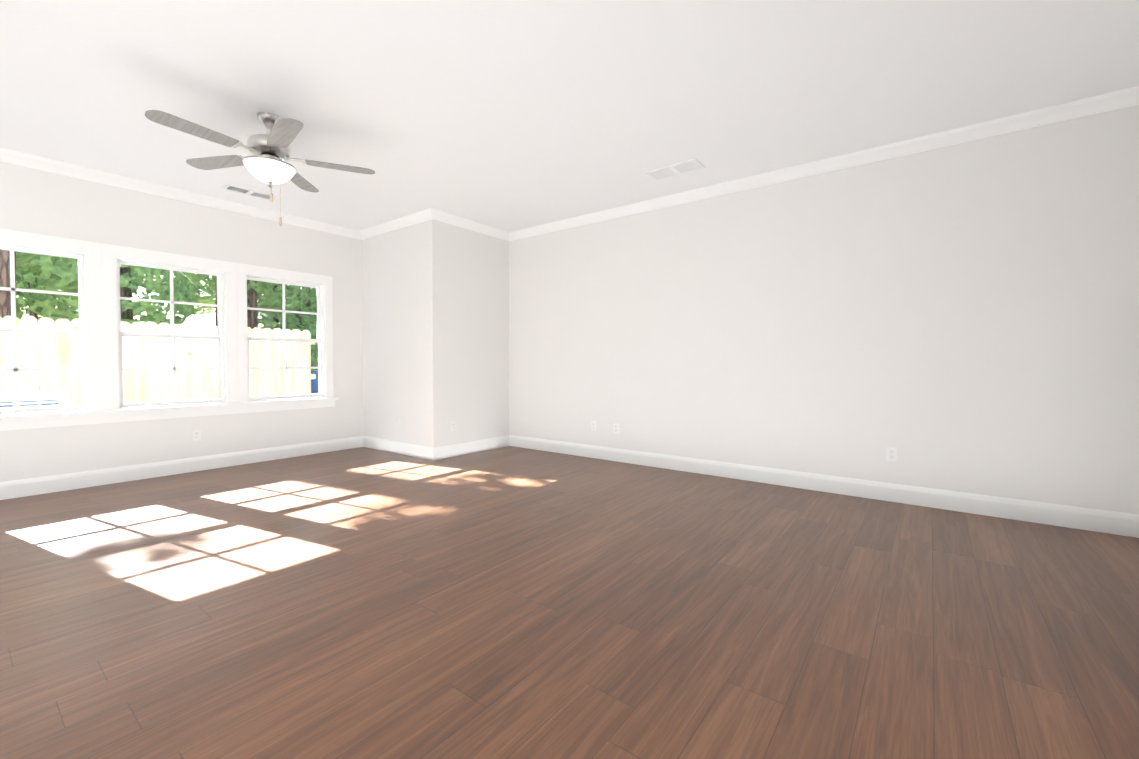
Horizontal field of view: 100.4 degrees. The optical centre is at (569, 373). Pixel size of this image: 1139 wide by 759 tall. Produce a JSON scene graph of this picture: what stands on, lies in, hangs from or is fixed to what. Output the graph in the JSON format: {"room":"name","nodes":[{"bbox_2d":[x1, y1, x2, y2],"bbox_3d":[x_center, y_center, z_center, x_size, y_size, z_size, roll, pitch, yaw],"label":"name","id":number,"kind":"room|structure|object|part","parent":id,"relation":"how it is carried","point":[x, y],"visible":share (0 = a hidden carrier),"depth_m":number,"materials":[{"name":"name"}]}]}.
{"room":"empty living room","nodes":[
{"label":"empty living room","id":0,"kind":"room"},
{"bbox_2d":[0,162,363,481],"bbox_3d":[-4.449,-0.382,3.868,0.150,2.740,8.100,1,2,37],"label":"wall","id":1,"kind":"structure","parent":0,"point":[36,201],"depth_m":4.60,"materials":[{"name":"beige paint"}]},
{"bbox_2d":[0,229,103,415],"bbox_3d":[-4.470,-0.403,3.821,0.172,1.465,1.000,1,2,37],"label":"window","id":2,"kind":"structure","parent":1,"relation":"in","point":[87,254],"depth_m":4.07,"materials":[{"name":"white wood"}]},
{"bbox_3d":[-4.486,-0.356,3.834,0.040,1.306,0.776,1,2,37],"label":"glass","id":3,"kind":"part","parent":2,"relation":"part of","materials":[{"name":"clear glass"}]},
{"bbox_2d":[0,243,338,430],"bbox_3d":[-3.841,-0.363,4.613,0.216,1.580,3.110,1,2,37],"label":"window","id":4,"kind":"structure","parent":1,"relation":"in","point":[116,256],"depth_m":4.54,"materials":[{"name":"white wood"}]},
{"bbox_3d":[-3.874,-0.373,4.638,0.040,1.306,0.776,1,2,37],"label":"glass","id":5,"kind":"part","parent":4,"relation":"part of","materials":[{"name":"clear glass"}]},
{"bbox_2d":[0,436,363,499],"bbox_3d":[-4.733,0.929,3.385,0.015,0.140,6.880,1,2,37],"label":"baseboard","id":6,"kind":"structure","parent":1,"relation":"attached to","point":[77,480],"depth_m":4.50,"materials":[{"name":"white wood"}]},
{"bbox_2d":[0,148,363,239],"bbox_3d":[-4.694,-1.696,3.335,0.070,0.088,6.820,1,2,37],"label":"crown molding","id":7,"kind":"structure","parent":1,"relation":"attached to","point":[7,156],"depth_m":4.44,"materials":[{"name":"white wood"}]},
{"bbox_2d":[192,429,200,441],"bbox_3d":[-3.714,0.615,4.726,0.008,0.114,0.070,1,2,37],"label":"electrical outlet","id":8,"kind":"object","parent":1,"relation":"attached to","point":[196,435],"visible":1,"depth_m":4.72,"materials":[{"name":"white plastic"}]},
{"bbox_2d":[236,263,333,401],"bbox_3d":[-3.247,-0.439,5.429,0.172,1.465,1.000,1,2,37],"label":"window","id":9,"kind":"structure","parent":1,"relation":"in","point":[322,284],"depth_m":5.43,"materials":[{"name":"white wood"}]},
{"bbox_3d":[-3.263,-0.391,5.442,0.040,1.306,0.776,1,2,37],"label":"glass","id":10,"kind":"part","parent":9,"relation":"part of","materials":[{"name":"clear glass"}]},
{"bbox_2d":[362,219,509,447],"bbox_3d":[-1.720,-0.432,6.133,1.450,2.740,1.190,1,2,37],"label":"wall","id":11,"kind":"structure","parent":0,"point":[435,306],"depth_m":5.62,"materials":[{"name":"beige paint"}]},
{"bbox_2d":[364,436,435,460],"bbox_3d":[-2.062,0.879,5.666,1.425,0.140,0.015,1,2,37],"label":"baseboard","id":12,"kind":"structure","parent":11,"relation":"attached to","point":[429,453],"depth_m":5.59,"materials":[{"name":"white wood"}]},
{"bbox_2d":[360,208,439,238],"bbox_3d":[-2.046,-1.745,5.560,1.450,0.088,0.070,1,2,37],"label":"crown molding","id":13,"kind":"structure","parent":11,"relation":"attached to","point":[428,214],"depth_m":5.49,"materials":[{"name":"white wood"}]},
{"bbox_2d":[451,421,455,430],"bbox_3d":[-1.337,0.599,5.456,0.008,0.114,0.070,1,2,37],"label":"electrical outlet","id":14,"kind":"object","parent":11,"relation":"attached to","point":[453,425],"visible":1,"depth_m":5.46,"materials":[{"name":"white plastic"}]},
{"bbox_2d":[436,435,507,459],"bbox_3d":[-1.140,0.878,5.715,0.015,0.140,1.140,1,2,37],"label":"baseboard","id":15,"kind":"structure","parent":11,"relation":"attached to","point":[448,451],"depth_m":5.65,"materials":[{"name":"white wood"}]},
{"bbox_2d":[436,210,507,240],"bbox_3d":[-1.137,-1.746,5.616,0.070,0.088,1.080,1,2,37],"label":"crown molding","id":16,"kind":"structure","parent":11,"relation":"attached to","point":[444,217],"depth_m":5.58,"materials":[{"name":"white wood"}]},
{"bbox_2d":[0,446,1138,758],"bbox_3d":[-1.376,1.100,1.564,7.870,0.120,8.400,1,2,37],"label":"floor","id":17,"kind":"structure","parent":0,"point":[508,602],"depth_m":1.98,"materials":[{"name":"brown wood"}]},
{"bbox_2d":[0,0,1138,231],"bbox_3d":[-1.376,-1.770,1.500,7.870,0.140,8.400,1,2,37],"label":"ceiling","id":18,"kind":"structure","parent":0,"point":[510,114],"depth_m":2.85,"materials":[{"name":"white paint"}]},
{"bbox_2d":[222,184,275,199],"bbox_3d":[-3.109,-1.763,4.616,0.170,0.010,0.400,1,2,37],"label":"ceiling vent","id":19,"kind":"object","parent":18,"relation":"in","point":[246,191],"visible":0.81,"depth_m":4.60,"materials":[{"name":"white metal"}]},
{"bbox_2d":[145,110,374,225],"bbox_3d":[-2.037,-1.381,3.182,1.257,0.712,1.245,1,2,37],"label":"fan","id":20,"kind":"object","parent":18,"relation":"hanging from","point":[271,151],"visible":1,"depth_m":3.13,"materials":[{"name":"grey wood"}]},
{"bbox_3d":[-2.033,-1.351,3.223,0.300,0.106,0.300,1,2,37],"label":"lamp shade","id":21,"kind":"part","parent":20,"relation":"part of","materials":[{"name":"white glass"}]},
{"bbox_3d":[-1.997,-1.263,3.229,0.095,0.350,0.093,1,2,37],"label":"chain","id":22,"kind":"part","parent":20,"relation":"part of","materials":[{"name":"gold metal"}]},
{"bbox_2d":[645,158,704,179],"bbox_3d":[0.903,-1.752,4.077,0.460,0.010,0.200,1,2,37],"label":"ceiling vent","id":23,"kind":"object","parent":18,"relation":"in","point":[677,168],"visible":1,"depth_m":4.06,"materials":[{"name":"white metal"}]},
{"bbox_2d":[509,105,1138,514],"bbox_3d":[1.121,-0.402,4.815,7.870,2.740,0.150,1,2,37],"label":"wall","id":24,"kind":"structure","parent":0,"point":[961,317],"depth_m":3.73,"materials":[{"name":"beige paint"}]},
{"bbox_2d":[591,421,595,430],"bbox_3d":[0.273,0.590,5.382,0.070,0.114,0.008,1,2,37],"label":"electrical outlet","id":25,"kind":"object","parent":24,"relation":"attached to","point":[593,425],"visible":1,"depth_m":5.38,"materials":[{"name":"white plastic"}]},
{"bbox_2d":[613,423,618,433],"bbox_3d":[0.512,0.599,5.201,0.070,0.114,0.008,1,2,37],"label":"electrical outlet","id":26,"kind":"object","parent":24,"relation":"attached to","point":[616,428],"visible":1,"depth_m":5.20,"materials":[{"name":"white plastic"}]},
{"bbox_2d":[508,435,1138,537],"bbox_3d":[1.636,0.908,4.349,6.090,0.140,0.015,1,2,37],"label":"baseboard","id":27,"kind":"structure","parent":24,"relation":"attached to","point":[1110,522],"depth_m":3.73,"materials":[{"name":"white wood"}]},
{"bbox_2d":[508,86,1138,240],"bbox_3d":[1.596,-1.717,4.286,6.030,0.088,0.070,1,2,37],"label":"crown molding","id":28,"kind":"structure","parent":24,"relation":"attached to","point":[1112,101],"depth_m":3.68,"materials":[{"name":"white wood"}]},
{"bbox_2d":[886,446,896,461],"bbox_3d":[2.502,0.625,3.688,0.070,0.114,0.008,1,2,37],"label":"electrical outlet","id":29,"kind":"object","parent":24,"relation":"attached to","point":[891,454],"visible":1,"depth_m":3.69,"materials":[{"name":"white plastic"}]},
{"label":"outside","id":30,"kind":"structure","parent":0,"visible":0},
{"bbox_3d":[-28.671,0.774,24.895,63.830,0.200,85.000,1,2,37],"label":"ground","id":31,"kind":"structure","parent":30,"visible":0},
{"bbox_2d":[0,249,15,376],"bbox_3d":[-9.311,-10.040,8.503,5.192,22.247,5.132,1,2,37],"label":"tree","id":32,"kind":"object","parent":31,"relation":"on","point":[6,280],"depth_m":7.84,"materials":[{"name":"plant"}]},
{"bbox_2d":[27,261,39,390],"bbox_3d":[-13.652,-7.599,11.866,3.743,17.217,3.514,1,2,37],"label":"tree","id":33,"kind":"object","parent":31,"relation":"on","point":[30,313],"depth_m":11.81,"materials":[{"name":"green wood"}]},
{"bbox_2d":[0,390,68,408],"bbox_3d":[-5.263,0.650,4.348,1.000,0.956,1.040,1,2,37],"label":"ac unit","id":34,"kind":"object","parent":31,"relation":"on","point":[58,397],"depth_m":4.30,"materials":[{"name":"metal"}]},
{"bbox_2d":[120,267,132,402],"bbox_3d":[-10.708,-11.371,10.083,7.228,24.839,7.322,1,2,37],"label":"tree","id":35,"kind":"object","parent":31,"relation":"on","point":[128,312],"depth_m":10.70,"materials":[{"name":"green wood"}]},
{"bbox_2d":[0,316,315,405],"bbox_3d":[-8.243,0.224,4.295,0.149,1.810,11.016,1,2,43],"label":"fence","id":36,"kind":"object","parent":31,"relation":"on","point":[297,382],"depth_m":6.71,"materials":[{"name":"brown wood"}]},
{"bbox_2d":[215,277,216,325],"bbox_3d":[-8.338,-7.394,11.684,4.080,16.817,4.556,1,2,37],"label":"tree","id":37,"kind":"object","parent":31,"relation":"on","point":[215,301],"depth_m":11.45,"materials":[{"name":"grey plant"}]},
{"bbox_2d":[247,280,249,326],"bbox_3d":[-9.505,-11.108,12.573,6.558,24.204,7.044,1,2,37],"label":"tree","id":38,"kind":"object","parent":31,"relation":"on","point":[248,315],"depth_m":13.18,"materials":[{"name":"plant"}]},
{"bbox_2d":[249,280,257,328],"bbox_3d":[-7.978,-7.243,11.703,4.045,16.513,3.598,1,2,37],"label":"tree","id":39,"kind":"object","parent":31,"relation":"on","point":[253,322],"depth_m":12.02,"materials":[{"name":"brown plant"}]},
{"bbox_2d":[272,284,278,327],"bbox_3d":[-9.287,-10.129,14.652,2.084,22.153,2.439,1,2,37],"label":"tree","id":40,"kind":"object","parent":31,"relation":"on","point":[276,320],"depth_m":14.62,"materials":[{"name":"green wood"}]},
{"bbox_2d":[294,291,301,331],"bbox_3d":[-8.609,-7.363,14.661,4.754,16.623,3.778,1,2,37],"label":"tree","id":41,"kind":"object","parent":31,"relation":"on","point":[297,315],"depth_m":14.87,"materials":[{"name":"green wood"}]},
{"bbox_2d":[302,287,312,393],"bbox_3d":[-8.987,-7.308,16.048,3.416,16.451,2.968,1,2,37],"label":"tree","id":42,"kind":"object","parent":31,"relation":"on","point":[308,304],"depth_m":15.78,"materials":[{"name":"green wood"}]},
{"bbox_2d":[311,371,318,393],"bbox_3d":[-4.381,0.480,9.239,1.000,1.080,0.900,1,2,37],"label":"bin","id":43,"kind":"object","parent":31,"relation":"on","point":[315,385],"depth_m":9.07,"materials":[{"name":"blue plastic"}]},
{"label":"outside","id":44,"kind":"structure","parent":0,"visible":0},
{"bbox_2d":[16,251,318,384],"bbox_3d":[-16.754,-3.935,11.919,15.704,9.447,29.128,1,2,37],"label":"tree","id":45,"kind":"object","parent":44,"point":[263,291],"depth_m":11.34,"materials":[{"name":"green plant"}]}
]}

